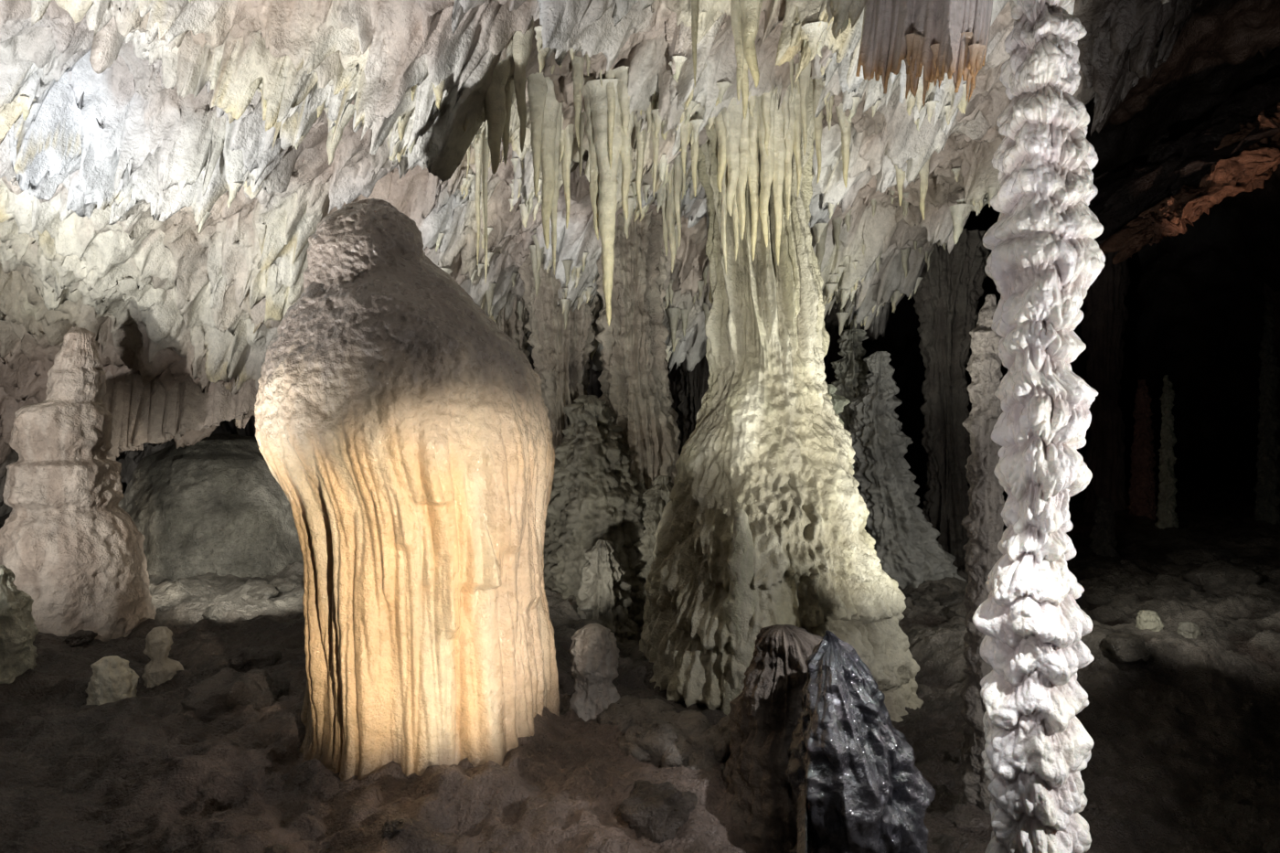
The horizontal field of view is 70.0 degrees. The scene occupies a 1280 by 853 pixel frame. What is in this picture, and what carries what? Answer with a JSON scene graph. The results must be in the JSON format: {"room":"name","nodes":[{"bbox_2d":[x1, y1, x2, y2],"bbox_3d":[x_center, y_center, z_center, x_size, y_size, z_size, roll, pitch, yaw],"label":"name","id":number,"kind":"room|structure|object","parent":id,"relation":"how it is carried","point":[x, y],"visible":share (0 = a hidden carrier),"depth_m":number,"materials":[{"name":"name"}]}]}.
{"room":"cave","nodes":[
{"label":"cave","id":0,"kind":"room"},
{"bbox_2d":[0,0,1279,517],"bbox_3d":[1.995,-1.354,7.480,21.990,7.378,20.960,0,0,0],"label":"ceiling","id":1,"kind":"structure","parent":0,"point":[142,116],"depth_m":5.87,"materials":[{"name":"grey stone"}]},
{"bbox_2d":[102,370,258,460],"bbox_3d":[-3.472,-0.249,6.720,1.403,1.303,0.268,0,0,-7],"label":"curtain","id":2,"kind":"object","parent":1,"relation":"hanging from","point":[149,413],"visible":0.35,"depth_m":6.64,"materials":[{"name":"grey stone"}]},
{"bbox_2d":[19,0,996,362],"bbox_3d":[-0.274,-1.313,5.801,5.692,1.649,5.696,0,0,0],"label":"stalactites","id":3,"kind":"object","parent":1,"relation":"hanging from","point":[816,35],"visible":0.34,"depth_m":5.25,"materials":[{"name":"grey stone"}]},
{"bbox_2d":[411,0,960,326],"bbox_3d":[0.605,-1.506,5.171,3.693,1.869,2.270,0,0,-8],"label":"long stalactites","id":4,"kind":"object","parent":1,"relation":"hanging from","point":[747,125],"visible":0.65,"depth_m":5.37,"materials":[{"name":"beige stone"}]},
{"bbox_2d":[485,188,945,349],"bbox_3d":[0.641,-1.138,8.177,4.145,1.557,2.175,0,0,0],"label":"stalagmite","id":5,"kind":"object","parent":1,"relation":"hanging from","point":[537,254],"visible":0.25,"depth_m":7.64},
{"bbox_2d":[855,0,992,96],"bbox_3d":[1.104,-1.619,3.483,0.541,0.762,0.357,0,0,12],"label":"drapery stalactite","id":6,"kind":"object","parent":1,"relation":"hanging from","point":[886,23],"visible":0.9,"depth_m":3.44},
{"bbox_2d":[904,32,985,106],"bbox_3d":[1.146,-1.335,3.443,0.313,0.254,0.171,0,0,0],"label":"stalactites","id":7,"kind":"object","parent":6,"relation":"attached to","point":[913,41],"visible":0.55,"depth_m":3.41,"materials":[{"name":"grey stone"}]},
{"bbox_2d":[1088,76,1279,264],"bbox_3d":[6.814,-3.086,10.667,3.765,2.580,2.561,0,0,0],"label":"rock ledge","id":8,"kind":"object","parent":1,"relation":"attached to","point":[1233,152],"visible":1,"depth_m":10.01,"materials":[{"name":"brown stone"}]},
{"bbox_2d":[0,480,1279,852],"bbox_3d":[1.990,1.213,7.490,21.980,1.606,20.980,0,0,0],"label":"floor","id":9,"kind":"structure","parent":0,"point":[143,773],"depth_m":4.20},
{"bbox_2d":[0,565,38,683],"bbox_3d":[-3.141,1.091,4.499,0.316,0.823,0.309,0,0,0],"label":"small stalagmite","id":10,"kind":"object","parent":9,"relation":"on","point":[18,630],"visible":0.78,"depth_m":4.45},
{"bbox_2d":[0,327,156,641],"bbox_3d":[-3.460,0.465,5.598,0.918,2.139,0.936,0,0,0],"label":"tiered stalagmite","id":11,"kind":"object","parent":9,"relation":"on","point":[67,541],"visible":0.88,"depth_m":5.38},
{"bbox_2d":[85,655,139,705],"bbox_3d":[-2.468,1.258,4.294,0.255,0.357,0.258,0,0,0],"label":"small stalagmite","id":12,"kind":"object","parent":9,"relation":"on","point":[112,679],"visible":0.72,"depth_m":4.25},
{"bbox_2d":[141,626,183,688],"bbox_3d":[-2.339,1.244,4.497,0.216,0.517,0.232,0,0,0],"label":"small stalagmite","id":13,"kind":"object","parent":9,"relation":"on","point":[161,668],"visible":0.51,"depth_m":4.45},
{"bbox_2d":[117,433,302,581],"bbox_3d":[-3.551,1.033,7.918,2.081,1.947,2.112,0,0,0],"label":"boulder","id":14,"kind":"object","parent":9,"relation":"on","point":[215,505],"visible":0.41,"depth_m":7.23,"materials":[{"name":"grey stone"}]},
{"bbox_2d":[254,198,559,781],"bbox_3d":[-0.973,0.290,4.011,1.342,2.572,1.156,0,0,0],"label":"giant domed stalagmite","id":15,"kind":"object","parent":9,"relation":"on","point":[406,436],"visible":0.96,"depth_m":3.58},
{"bbox_2d":[567,622,620,722],"bbox_3d":[-0.206,1.181,4.292,0.308,0.511,0.306,0,0,0],"label":"small stalagmite","id":16,"kind":"object","parent":9,"relation":"on","point":[593,651],"visible":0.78,"depth_m":4.22},
{"bbox_2d":[543,394,648,626],"bbox_3d":[-0.219,1.095,7.299,1.472,2.686,1.515,0,0,0],"label":"stalagmite","id":17,"kind":"object","parent":9,"relation":"on","point":[594,496],"visible":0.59,"depth_m":7.00},
{"bbox_2d":[576,539,639,642],"bbox_3d":[-0.231,1.511,6.596,0.701,1.386,0.711,0,0,0],"label":"stalagmite","id":18,"kind":"object","parent":9,"relation":"on","point":[604,593],"visible":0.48,"depth_m":6.48},
{"bbox_2d":[0,548,1278,852],"bbox_3d":[0.931,1.452,5.996,10.602,1.160,7.355,0,0,0],"label":"rubble","id":19,"kind":"object","parent":9,"relation":"on","point":[655,732],"visible":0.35,"depth_m":4.15,"materials":[{"name":"stone"}]},
{"bbox_2d":[629,475,673,630],"bbox_3d":[0.137,1.337,6.892,0.713,1.936,0.718,0,0,0],"label":"stalagmite","id":20,"kind":"object","parent":9,"relation":"on","point":[656,497],"visible":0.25,"depth_m":6.80},
{"bbox_2d":[720,508,759,715],"bbox_3d":[0.613,1.201,5.304,0.380,1.456,0.385,0,0,0],"label":"finger stalagmite","id":21,"kind":"object","parent":9,"relation":"on","point":[739,607],"visible":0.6,"depth_m":5.22},
{"bbox_2d":[722,624,822,852],"bbox_3d":[0.559,1.414,3.398,0.654,1.346,0.666,0,0,0],"label":"brown stalagmite","id":22,"kind":"object","parent":9,"relation":"on","point":[763,718],"visible":0.64,"depth_m":3.26},
{"bbox_2d":[639,76,923,726],"bbox_3d":[0.905,-0.036,6.011,1.892,4.440,1.912,0,0,0],"label":"column","id":23,"kind":"structure","parent":9,"relation":"on","point":[768,441],"depth_m":5.61,"materials":[{"name":"beige stone"}]},
{"bbox_2d":[827,384,853,468],"bbox_3d":[1.493,0.603,7.191,0.566,1.876,0.475,0,0,-18],"label":"stalagmite","id":24,"kind":"object","parent":9,"relation":"on","point":[838,402],"visible":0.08,"depth_m":7.11},
{"bbox_2d":[831,329,869,431],"bbox_3d":[1.991,0.292,8.627,0.668,2.408,0.712,0,0,0],"label":"stalagmite","id":25,"kind":"object","parent":9,"relation":"on","point":[851,370],"visible":0.3,"depth_m":8.50},
{"bbox_2d":[785,629,935,852],"bbox_3d":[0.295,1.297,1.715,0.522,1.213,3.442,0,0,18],"label":"dark wet stalagmite","id":26,"kind":"object","parent":9,"relation":"on","point":[854,779],"visible":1,"depth_m":2.95,"materials":[{"name":"black stone"}]},
{"bbox_2d":[849,351,966,588],"bbox_3d":[2.451,0.541,8.210,1.250,2.427,1.239,0,0,0],"label":"stalagmite","id":27,"kind":"object","parent":9,"relation":"on","point":[908,549],"visible":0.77,"depth_m":8.00},
{"bbox_2d":[957,294,1005,813],"bbox_3d":[1.551,0.674,4.098,0.273,2.538,0.278,0,0,0],"label":"column","id":28,"kind":"structure","parent":9,"relation":"on","point":[984,524],"depth_m":4.04,"materials":[{"name":"grey stone"}]},
{"bbox_2d":[972,0,1105,852],"bbox_3d":[1.300,-0.108,3.000,0.417,3.900,0.383,0,0,0],"label":"column","id":29,"kind":"structure","parent":9,"relation":"on","point":[1043,261],"depth_m":2.90,"materials":[{"name":"white stone"}]},
{"bbox_2d":[1088,498,1120,557],"bbox_3d":[5.090,1.313,9.999,0.421,1.054,0.433,0,0,0],"label":"thin stalagmite","id":30,"kind":"object","parent":9,"relation":"on","point":[1104,543],"visible":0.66,"depth_m":9.93},
{"bbox_2d":[1080,160,1139,512],"bbox_3d":[6.846,-0.750,13.407,0.893,6.164,0.893,0,0,0],"label":"column","id":31,"kind":"structure","parent":9,"relation":"on","point":[1105,316],"depth_m":13.21,"materials":[{"name":"black stone"}]},
{"bbox_2d":[1127,379,1156,520],"bbox_3d":[6.930,0.647,12.598,0.398,2.587,0.385,0,0,-3],"label":"thin stalagmite","id":32,"kind":"object","parent":9,"relation":"on","point":[1142,490],"visible":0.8,"depth_m":12.51},
{"bbox_2d":[1135,609,1164,631],"bbox_3d":[3.579,1.521,6.389,0.299,0.465,0.289,0,0,0],"label":"rock","id":33,"kind":"object","parent":9,"relation":"on","point":[1146,619],"visible":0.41,"depth_m":6.35,"materials":[{"name":"beige stone"}]},
{"bbox_2d":[1154,374,1179,529],"bbox_3d":[6.907,0.588,12.001,0.366,2.520,0.361,0,0,0],"label":"thin stalagmite","id":34,"kind":"object","parent":9,"relation":"on","point":[1166,514],"visible":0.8,"depth_m":11.94},
{"bbox_2d":[1176,620,1201,639],"bbox_3d":[3.852,1.560,6.391,0.274,0.388,0.268,0,0,0],"label":"rock","id":35,"kind":"object","parent":9,"relation":"on","point":[1188,629],"visible":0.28,"depth_m":6.35,"materials":[{"name":"beige stone"}]},
{"bbox_2d":[1255,282,1279,505],"bbox_3d":[9.942,-0.924,14.005,0.956,5.600,0.974,0,0,0],"label":"column","id":36,"kind":"structure","parent":9,"relation":"on","point":[1269,294],"depth_m":13.90,"materials":[{"name":"black stone"}]},
{"label":"outside","id":37,"kind":"structure","parent":0,"visible":0},
{"bbox_2d":[495,295,530,362],"bbox_3d":[-1.238,-0.382,8.291,1.000,3.652,0.984,0,0,0],"label":"column","id":38,"kind":"structure","parent":37,"point":[515,328],"depth_m":8.15,"materials":[{"name":"grey stone"}]},
{"bbox_2d":[518,252,600,526],"bbox_3d":[-0.533,-0.554,7.801,1.009,3.822,0.965,0,0,0],"label":"column","id":39,"kind":"structure","parent":37,"point":[560,357],"depth_m":7.66,"materials":[{"name":"grey stone"}]},
{"bbox_2d":[595,209,680,489],"bbox_3d":[-0.055,-0.608,7.521,0.865,3.525,0.863,0,0,0],"label":"column","id":40,"kind":"structure","parent":37,"point":[634,381],"depth_m":7.31,"materials":[{"name":"grey stone"}]},
{"bbox_2d":[674,355,709,455],"bbox_3d":[0.631,-0.057,9.491,0.834,3.420,0.810,0,0,-45],"label":"column","id":41,"kind":"structure","parent":37,"point":[691,387],"depth_m":9.36,"materials":[{"name":"grey stone"}]},
{"bbox_2d":[912,228,990,566],"bbox_3d":[3.061,-0.147,9.213,0.936,3.496,0.914,0,0,0],"label":"column","id":42,"kind":"structure","parent":37,"point":[946,298],"depth_m":9.03,"materials":[{"name":"grey stone"}]}
]}

